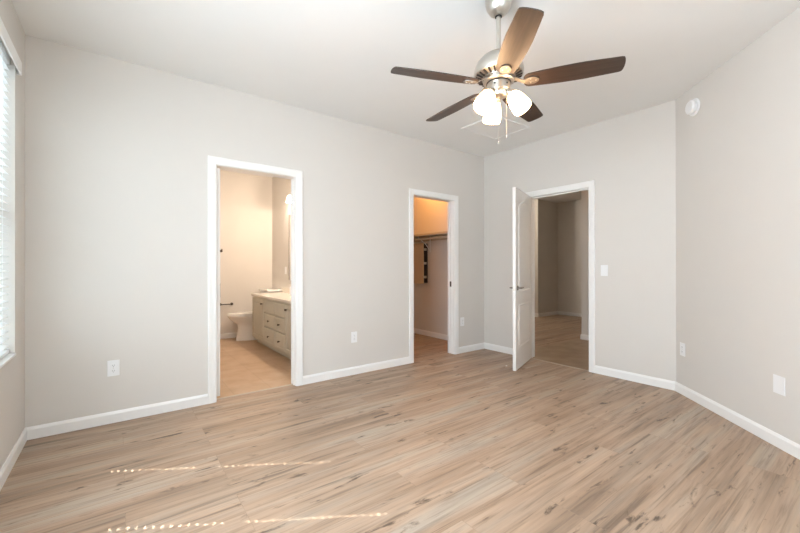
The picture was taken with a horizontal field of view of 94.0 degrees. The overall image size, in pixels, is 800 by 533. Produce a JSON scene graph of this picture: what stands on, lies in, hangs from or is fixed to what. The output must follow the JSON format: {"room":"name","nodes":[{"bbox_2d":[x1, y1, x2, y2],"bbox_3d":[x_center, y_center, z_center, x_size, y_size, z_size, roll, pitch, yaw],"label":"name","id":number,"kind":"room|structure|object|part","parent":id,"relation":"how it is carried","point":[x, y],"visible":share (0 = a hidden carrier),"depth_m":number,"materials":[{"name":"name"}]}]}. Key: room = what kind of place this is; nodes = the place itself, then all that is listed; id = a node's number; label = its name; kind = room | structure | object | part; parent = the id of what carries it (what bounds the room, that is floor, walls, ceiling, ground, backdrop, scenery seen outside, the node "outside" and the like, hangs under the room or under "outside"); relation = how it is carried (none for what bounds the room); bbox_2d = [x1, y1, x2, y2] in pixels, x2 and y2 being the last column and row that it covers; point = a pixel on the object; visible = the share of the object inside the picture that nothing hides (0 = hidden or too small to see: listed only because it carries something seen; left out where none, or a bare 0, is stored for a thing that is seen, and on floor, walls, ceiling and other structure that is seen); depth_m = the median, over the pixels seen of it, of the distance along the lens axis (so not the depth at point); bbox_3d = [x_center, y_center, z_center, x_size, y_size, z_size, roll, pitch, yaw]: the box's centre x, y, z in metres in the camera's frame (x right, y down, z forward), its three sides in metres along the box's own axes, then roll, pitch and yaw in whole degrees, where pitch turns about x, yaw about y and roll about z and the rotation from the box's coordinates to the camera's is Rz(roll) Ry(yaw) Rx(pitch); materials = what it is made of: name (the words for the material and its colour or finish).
{"room":"empty bedroom","nodes":[
{"label":"empty bedroom","id":0,"kind":"room"},
{"bbox_2d":[0,0,24,468],"bbox_3d":[-1.221,-0.201,0.668,0.150,2.708,4.450,0,0,-37],"label":"wall","id":1,"kind":"structure","parent":0,"point":[12,374],"depth_m":2.24,"materials":[{"name":"paint"}]},
{"bbox_2d":[0,353,15,368],"bbox_3d":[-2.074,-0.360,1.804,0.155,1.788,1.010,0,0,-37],"label":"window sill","id":2,"kind":"structure","parent":1,"relation":"in","point":[8,357],"depth_m":2.11,"materials":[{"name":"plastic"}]},
{"bbox_2d":[0,17,21,358],"bbox_3d":[-2.039,-0.372,1.830,0.099,1.773,1.110,0,0,-37],"label":"blind","id":3,"kind":"object","parent":1,"relation":"attached to","point":[4,58],"visible":1,"depth_m":2.15,"materials":[{"name":"white plastic"}]},
{"bbox_3d":[-2.246,-0.349,2.068,0.056,1.708,0.002,0,0,-37],"label":"ladder cord","id":4,"kind":"part","parent":3,"relation":"part of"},
{"bbox_3d":[-2.055,0.505,1.816,0.052,0.018,0.998,0,0,-37],"label":"rail","id":5,"kind":"part","parent":3,"relation":"part of","materials":[{"name":"white plastic"}]},
{"bbox_2d":[0,428,26,490],"bbox_3d":[-1.154,1.112,0.715,0.013,0.083,4.450,0,0,-37],"label":"baseboard","id":6,"kind":"structure","parent":1,"relation":"attached to","point":[15,452],"depth_m":2.15,"materials":[{"name":"wood"}]},
{"bbox_2d":[220,170,271,333],"bbox_3d":[-3.065,-0.190,5.925,2.220,2.708,0.120,0,0,-37],"label":"wall","id":7,"kind":"structure","parent":0,"point":[245,199],"depth_m":6.19,"materials":[{"name":"paint"}]},
{"bbox_2d":[25,35,483,427],"bbox_3d":[-0.739,-0.196,3.898,4.755,2.708,0.120,0,0,-37],"label":"wall","id":8,"kind":"structure","parent":0,"point":[117,151],"depth_m":2.96,"materials":[{"name":"paint"}]},
{"bbox_2d":[107,360,119,376],"bbox_3d":[-2.125,0.754,2.765,0.072,0.116,0.009,0,0,-37],"label":"outlet","id":9,"kind":"object","parent":8,"relation":"attached to","point":[113,366],"visible":1,"depth_m":2.76,"materials":[{"name":"white plastic"}]},
{"bbox_2d":[217,168,219,395],"bbox_3d":[-1.592,0.136,3.255,0.038,1.985,0.031,0,0,-37],"label":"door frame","id":10,"kind":"structure","parent":8,"relation":"in","point":[218,169],"depth_m":3.25,"materials":[{"name":"paint"}]},
{"bbox_2d":[26,343,483,439],"bbox_3d":[-0.650,1.117,3.878,4.635,0.083,0.013,0,0,-37],"label":"baseboard","id":11,"kind":"structure","parent":8,"relation":"attached to","point":[33,432],"depth_m":2.92,"materials":[{"name":"wood"}]},
{"bbox_2d":[208,155,302,403],"bbox_3d":[-1.327,0.111,3.452,0.837,2.095,0.153,0,0,-37],"label":"door frame","id":12,"kind":"structure","parent":8,"relation":"attached to","point":[296,176],"depth_m":3.41,"materials":[{"name":"wood"}]},
{"bbox_2d":[351,331,356,342],"bbox_3d":[-0.491,0.758,4.001,0.072,0.116,0.009,0,0,-37],"label":"outlet","id":13,"kind":"object","parent":8,"relation":"attached to","point":[353,334],"visible":1,"depth_m":4.00,"materials":[{"name":"white plastic"}]},
{"bbox_2d":[414,328,447,339],"bbox_3d":[-0.202,1.119,5.554,1.900,0.083,1.880,0,0,-37],"label":"baseboard","id":14,"kind":"structure","parent":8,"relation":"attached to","point":[417,331],"depth_m":6.15,"materials":[{"name":"wood"}]},
{"bbox_2d":[409,188,458,362],"bbox_3d":[0.403,0.111,4.761,0.830,2.095,0.153,0,0,-37],"label":"door frame","id":15,"kind":"structure","parent":8,"relation":"attached to","point":[452,200],"depth_m":4.92,"materials":[{"name":"wood"}]},
{"bbox_3d":[0.362,0.111,4.815,0.830,2.095,0.016,0,0,-37],"label":"casing","id":16,"kind":"part","parent":15,"relation":"part of","materials":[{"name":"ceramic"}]},
{"bbox_2d":[460,317,463,325],"bbox_3d":[0.837,0.741,5.006,0.072,0.116,0.009,0,0,-37],"label":"outlet","id":17,"kind":"object","parent":8,"relation":"attached to","point":[461,318],"visible":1,"depth_m":5.00,"materials":[{"name":"white plastic"}]},
{"bbox_2d":[272,177,290,291],"bbox_3d":[-1.309,-0.193,5.360,0.100,2.708,2.900,0,0,-37],"label":"wall","id":18,"kind":"structure","parent":0,"point":[281,187],"depth_m":6.15,"materials":[{"name":"paint"}]},
{"bbox_2d":[220,332,236,338],"bbox_3d":[-2.145,1.120,4.724,2.000,0.083,2.900,0,0,-37],"label":"baseboard","id":19,"kind":"structure","parent":18,"relation":"attached to","point":[225,335],"depth_m":6.04,"materials":[{"name":"wood"}]},
{"bbox_2d":[286,193,290,202],"bbox_3d":[-1.328,-1.022,5.159,0.172,0.145,1.100,0,0,-37],"label":"vanity light","id":20,"kind":"object","parent":18,"relation":"attached to","point":[288,200],"visible":0.2,"depth_m":5.47,"materials":[{"name":"white glass"}]},
{"bbox_2d":[289,214,290,279],"bbox_3d":[-1.269,-0.299,5.215,0.008,1.020,1.545,0,0,-37],"label":"wall mirror","id":21,"kind":"object","parent":18,"relation":"attached to","point":[290,214],"visible":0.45,"depth_m":5.78,"materials":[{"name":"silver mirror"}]},
{"bbox_2d":[0,315,799,532],"bbox_3d":[1.522,1.182,4.614,9.285,0.050,7.740,0,0,-37],"label":"floor","id":22,"kind":"structure","parent":0,"point":[442,441],"depth_m":2.23,"materials":[{"name":"brown wood"}]},
{"bbox_2d":[227,288,281,340],"bbox_3d":[-2.369,0.768,6.010,0.785,0.790,0.464,0,0,-37],"label":"toilet","id":23,"kind":"object","parent":22,"relation":"on","point":[243,319],"visible":0.5,"depth_m":5.85,"materials":[{"name":"ceramic"}]},
{"bbox_3d":[-2.460,0.760,5.941,0.555,0.018,0.376,0,0,-37],"label":"seat","id":24,"kind":"part","parent":23,"relation":"part of","materials":[{"name":"ceramic"}]},
{"bbox_3d":[-2.460,0.738,5.941,0.553,0.020,0.374,0,0,-37],"label":"lid","id":25,"kind":"part","parent":23,"relation":"part of","materials":[{"name":"ceramic"}]},
{"bbox_3d":[-2.416,0.968,5.974,0.645,0.392,0.364,0,0,-37],"label":"bowl","id":26,"kind":"part","parent":23,"relation":"part of","materials":[{"name":"ceramic"}]},
{"bbox_3d":[-2.150,0.390,6.177,0.235,0.033,0.464,0,0,-37],"label":"tank lid","id":27,"kind":"part","parent":23,"relation":"part of","materials":[{"name":"ceramic"}]},
{"bbox_2d":[217,384,292,399],"bbox_3d":[-1.326,1.155,3.450,0.699,0.006,0.030,0,0,-37],"label":"threshold","id":28,"kind":"object","parent":22,"relation":"on","point":[288,384],"visible":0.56,"depth_m":3.44,"materials":[{"name":"wood"}]},
{"bbox_2d":[252,296,290,358],"bbox_3d":[-1.487,0.803,5.073,0.525,0.715,2.002,0,0,-37],"label":"vanity cabinet","id":29,"kind":"object","parent":22,"relation":"on","point":[271,319],"visible":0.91,"depth_m":4.97,"materials":[{"name":"beige paint"}]},
{"bbox_3d":[-2.085,0.765,5.496,0.022,0.595,0.553,0,0,-37],"label":"door","id":30,"kind":"part","parent":29,"relation":"part of","materials":[{"name":"beige paint"}]},
{"bbox_3d":[-1.775,0.743,5.086,0.022,0.180,0.446,0,0,-37],"label":"drawer","id":31,"kind":"part","parent":29,"relation":"part of","materials":[{"name":"beige paint"}]},
{"bbox_3d":[-1.775,0.553,5.087,0.022,0.173,0.446,0,0,-37],"label":"drawer","id":32,"kind":"part","parent":29,"relation":"part of","materials":[{"name":"beige paint"}]},
{"bbox_3d":[-1.775,0.954,5.086,0.022,0.214,0.446,0,0,-37],"label":"drawer","id":33,"kind":"part","parent":29,"relation":"part of","materials":[{"name":"beige paint"}]},
{"bbox_2d":[251,287,290,303],"bbox_3d":[-1.482,0.391,5.085,0.503,0.110,2.032,0,0,-37],"label":"countertop","id":34,"kind":"structure","parent":29,"relation":"on","point":[283,296],"depth_m":5.29,"materials":[{"name":"stone"}]},
{"bbox_3d":[-1.525,0.954,4.756,0.022,0.214,0.354,0,0,-37],"label":"drawer","id":35,"kind":"part","parent":29,"relation":"part of","materials":[{"name":"beige paint"}]},
{"bbox_3d":[-1.525,0.743,4.756,0.022,0.180,0.354,0,0,-37],"label":"drawer","id":36,"kind":"part","parent":29,"relation":"part of","materials":[{"name":"beige paint"}]},
{"bbox_3d":[-1.526,0.552,4.756,0.022,0.173,0.354,0,0,-37],"label":"drawer","id":37,"kind":"part","parent":29,"relation":"part of","materials":[{"name":"beige paint"}]},
{"bbox_3d":[-1.250,0.762,4.392,0.022,0.595,0.530,0,0,-37],"label":"door","id":38,"kind":"part","parent":29,"relation":"part of","materials":[{"name":"beige paint"}]},
{"bbox_2d":[531,358,588,370],"bbox_3d":[1.865,1.154,4.414,0.022,0.005,0.748,0,0,-37],"label":"threshold","id":39,"kind":"object","parent":22,"relation":"on","point":[531,358],"visible":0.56,"depth_m":4.38,"materials":[{"name":"wood"}]},
{"bbox_2d":[11,0,799,202],"bbox_3d":[1.519,-1.601,4.618,9.285,0.100,7.740,0,0,-37],"label":"ceiling","id":40,"kind":"structure","parent":0,"point":[334,58],"depth_m":2.62,"materials":[{"name":"paint"}]},
{"bbox_2d":[461,116,528,139],"bbox_3d":[1.063,-1.545,4.160,0.585,0.012,0.480,0,0,-37],"label":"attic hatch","id":41,"kind":"object","parent":40,"relation":"in","point":[497,131],"visible":0.77,"depth_m":4.17,"materials":[{"name":"paint"}]},
{"bbox_2d":[391,0,625,143],"bbox_3d":[0.555,-1.126,2.193,1.225,0.856,1.194,0,0,-37],"label":"ceiling fan","id":42,"kind":"object","parent":40,"relation":"hanging from","point":[499,68],"visible":1,"depth_m":2.06,"materials":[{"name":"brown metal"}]},
{"bbox_3d":[0.198,-1.050,2.054,0.502,0.006,0.130,0,12,-15],"label":"blade","id":43,"kind":"part","parent":42,"relation":"part of","materials":[{"name":"brown wood"}]},
{"bbox_3d":[0.359,-1.049,2.479,0.130,0.006,0.502,-14,8,-32],"label":"blade","id":44,"kind":"part","parent":42,"relation":"part of","materials":[{"name":"brown wood"}]},
{"bbox_3d":[0.474,-0.926,2.092,0.128,0.139,0.106,0,0,-37],"label":"lamp shade","id":45,"kind":"part","parent":42,"relation":"part of","materials":[{"name":"white glass"}]},
{"bbox_3d":[0.484,-0.939,2.098,0.068,0.083,0.050,0,0,-37],"label":"bulb","id":46,"kind":"part","parent":42,"relation":"part of","materials":[{"name":"white glass"}]},
{"bbox_3d":[0.564,-0.926,2.273,0.115,0.139,0.124,0,0,-37],"label":"lamp shade","id":47,"kind":"part","parent":42,"relation":"part of","materials":[{"name":"white glass"}]},
{"bbox_3d":[0.676,-0.927,2.107,0.112,0.139,0.125,0,0,-37],"label":"lamp shade","id":48,"kind":"part","parent":42,"relation":"part of","materials":[{"name":"white glass"}]},
{"bbox_3d":[0.551,-1.051,1.770,0.130,0.006,0.502,12,0,3],"label":"blade","id":49,"kind":"part","parent":42,"relation":"part of","materials":[{"name":"brown wood"}]},
{"bbox_3d":[0.812,-1.050,2.457,0.130,0.006,0.502,-15,-10,38],"label":"blade","id":50,"kind":"part","parent":42,"relation":"part of","materials":[{"name":"brown wood"}]},
{"bbox_3d":[0.931,-1.051,2.019,0.502,0.006,0.130,0,-12,21],"label":"blade","id":51,"kind":"part","parent":42,"relation":"part of","materials":[{"name":"brown wood"}]},
{"bbox_2d":[414,100,675,381],"bbox_3d":[1.023,-0.195,5.609,0.120,2.708,5.276,0,0,-37],"label":"wall","id":52,"kind":"structure","parent":0,"point":[630,158],"depth_m":3.91,"materials":[{"name":"paint"}]},
{"bbox_2d":[414,243,427,283],"bbox_3d":[0.317,-0.051,6.360,0.100,0.675,0.366,0,0,-37],"label":"shelving unit","id":53,"kind":"object","parent":52,"relation":"attached to","point":[420,249],"visible":0.68,"depth_m":6.24,"materials":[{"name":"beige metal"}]},
{"bbox_2d":[414,231,446,251],"bbox_3d":[0.433,-0.375,6.035,0.303,0.281,1.866,0,0,-37],"label":"closet shelf","id":54,"kind":"object","parent":52,"relation":"attached to","point":[435,236],"visible":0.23,"depth_m":5.95,"materials":[{"name":"wood"}]},
{"bbox_3d":[0.352,-0.439,5.974,0.031,0.031,1.866,0,0,-37],"label":"rod","id":55,"kind":"part","parent":54,"relation":"part of","materials":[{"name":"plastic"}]},
{"bbox_2d":[510,187,531,370],"bbox_3d":[1.447,0.137,4.391,0.147,2.012,0.735,0,0,32],"label":"door","id":56,"kind":"structure","parent":52,"relation":"in","point":[522,202],"depth_m":4.29,"materials":[{"name":"wood"}]},
{"bbox_3d":[1.464,0.673,4.377,0.007,0.490,0.518,0,0,33],"label":"panel","id":57,"kind":"part","parent":56,"relation":"part of","materials":[{"name":"wood"}]},
{"bbox_3d":[1.463,-0.232,4.379,0.007,1.040,0.518,0,0,33],"label":"panel","id":58,"kind":"part","parent":56,"relation":"part of","materials":[{"name":"wood"}]},
{"bbox_2d":[526,180,594,372],"bbox_3d":[1.903,0.109,4.446,0.153,2.095,0.886,0,0,-37],"label":"door frame","id":59,"kind":"structure","parent":52,"relation":"attached to","point":[588,185],"depth_m":4.09,"materials":[{"name":"wood"}]},
{"bbox_2d":[484,342,674,390],"bbox_3d":[1.878,1.115,4.368,0.013,0.083,2.282,0,0,-37],"label":"baseboard","id":60,"kind":"structure","parent":52,"relation":"attached to","point":[653,381],"depth_m":3.80,"materials":[{"name":"wood"}]},
{"bbox_2d":[601,265,607,275],"bbox_3d":[2.178,0.042,3.975,0.008,0.116,0.072,0,0,-37],"label":"light switch","id":61,"kind":"object","parent":52,"relation":"attached to","point":[604,268],"visible":1,"depth_m":3.97,"materials":[{"name":"white plastic"}]},
{"bbox_2d":[535,199,581,312],"bbox_3d":[4.162,-0.194,8.031,0.950,2.708,5.200,0,0,-37],"label":"wall","id":62,"kind":"structure","parent":0,"point":[557,225],"depth_m":8.79,"materials":[{"name":"paint"}]},
{"bbox_2d":[535,311,588,339],"bbox_3d":[2.748,1.118,6.958,4.260,0.083,5.200,0,0,-37],"label":"baseboard","id":63,"kind":"structure","parent":62,"relation":"attached to","point":[582,336],"depth_m":8.69,"materials":[{"name":"wood"}]},
{"bbox_2d":[581,190,588,334],"bbox_3d":[3.451,-0.198,5.299,0.120,2.708,1.700,0,0,-37],"label":"wall","id":64,"kind":"structure","parent":0,"point":[584,194],"depth_m":5.90,"materials":[{"name":"paint"}]},
{"bbox_2d":[676,7,799,444],"bbox_3d":[2.412,-0.202,1.921,0.120,2.708,3.279,0,0,8],"label":"wall","id":65,"kind":"structure","parent":0,"point":[738,157],"depth_m":2.66,"materials":[{"name":"paint"}]},
{"bbox_2d":[680,342,684,356],"bbox_3d":[2.548,0.748,3.364,0.009,0.116,0.072,0,0,8],"label":"outlet","id":66,"kind":"object","parent":65,"relation":"attached to","point":[682,345],"visible":1,"depth_m":3.36,"materials":[{"name":"white plastic"}]},
{"bbox_2d":[685,98,699,115],"bbox_3d":[2.501,-1.365,3.199,0.053,0.144,0.144,0,0,8],"label":"smoke detector","id":67,"kind":"object","parent":65,"relation":"attached to","point":[692,107],"visible":1,"depth_m":3.17,"materials":[{"name":"white plastic"}]},
{"bbox_2d":[675,382,799,459],"bbox_3d":[2.351,1.110,1.948,0.013,0.083,3.080,0,0,8],"label":"baseboard","id":68,"kind":"structure","parent":65,"relation":"attached to","point":[790,447],"depth_m":2.64,"materials":[{"name":"wood"}]},
{"bbox_2d":[773,374,784,395],"bbox_3d":[2.412,0.753,2.372,0.007,0.116,0.084,0,0,8],"label":"wall plate","id":69,"kind":"object","parent":65,"relation":"attached to","point":[778,381],"visible":1,"depth_m":2.37,"materials":[{"name":"white plastic"}]}
]}

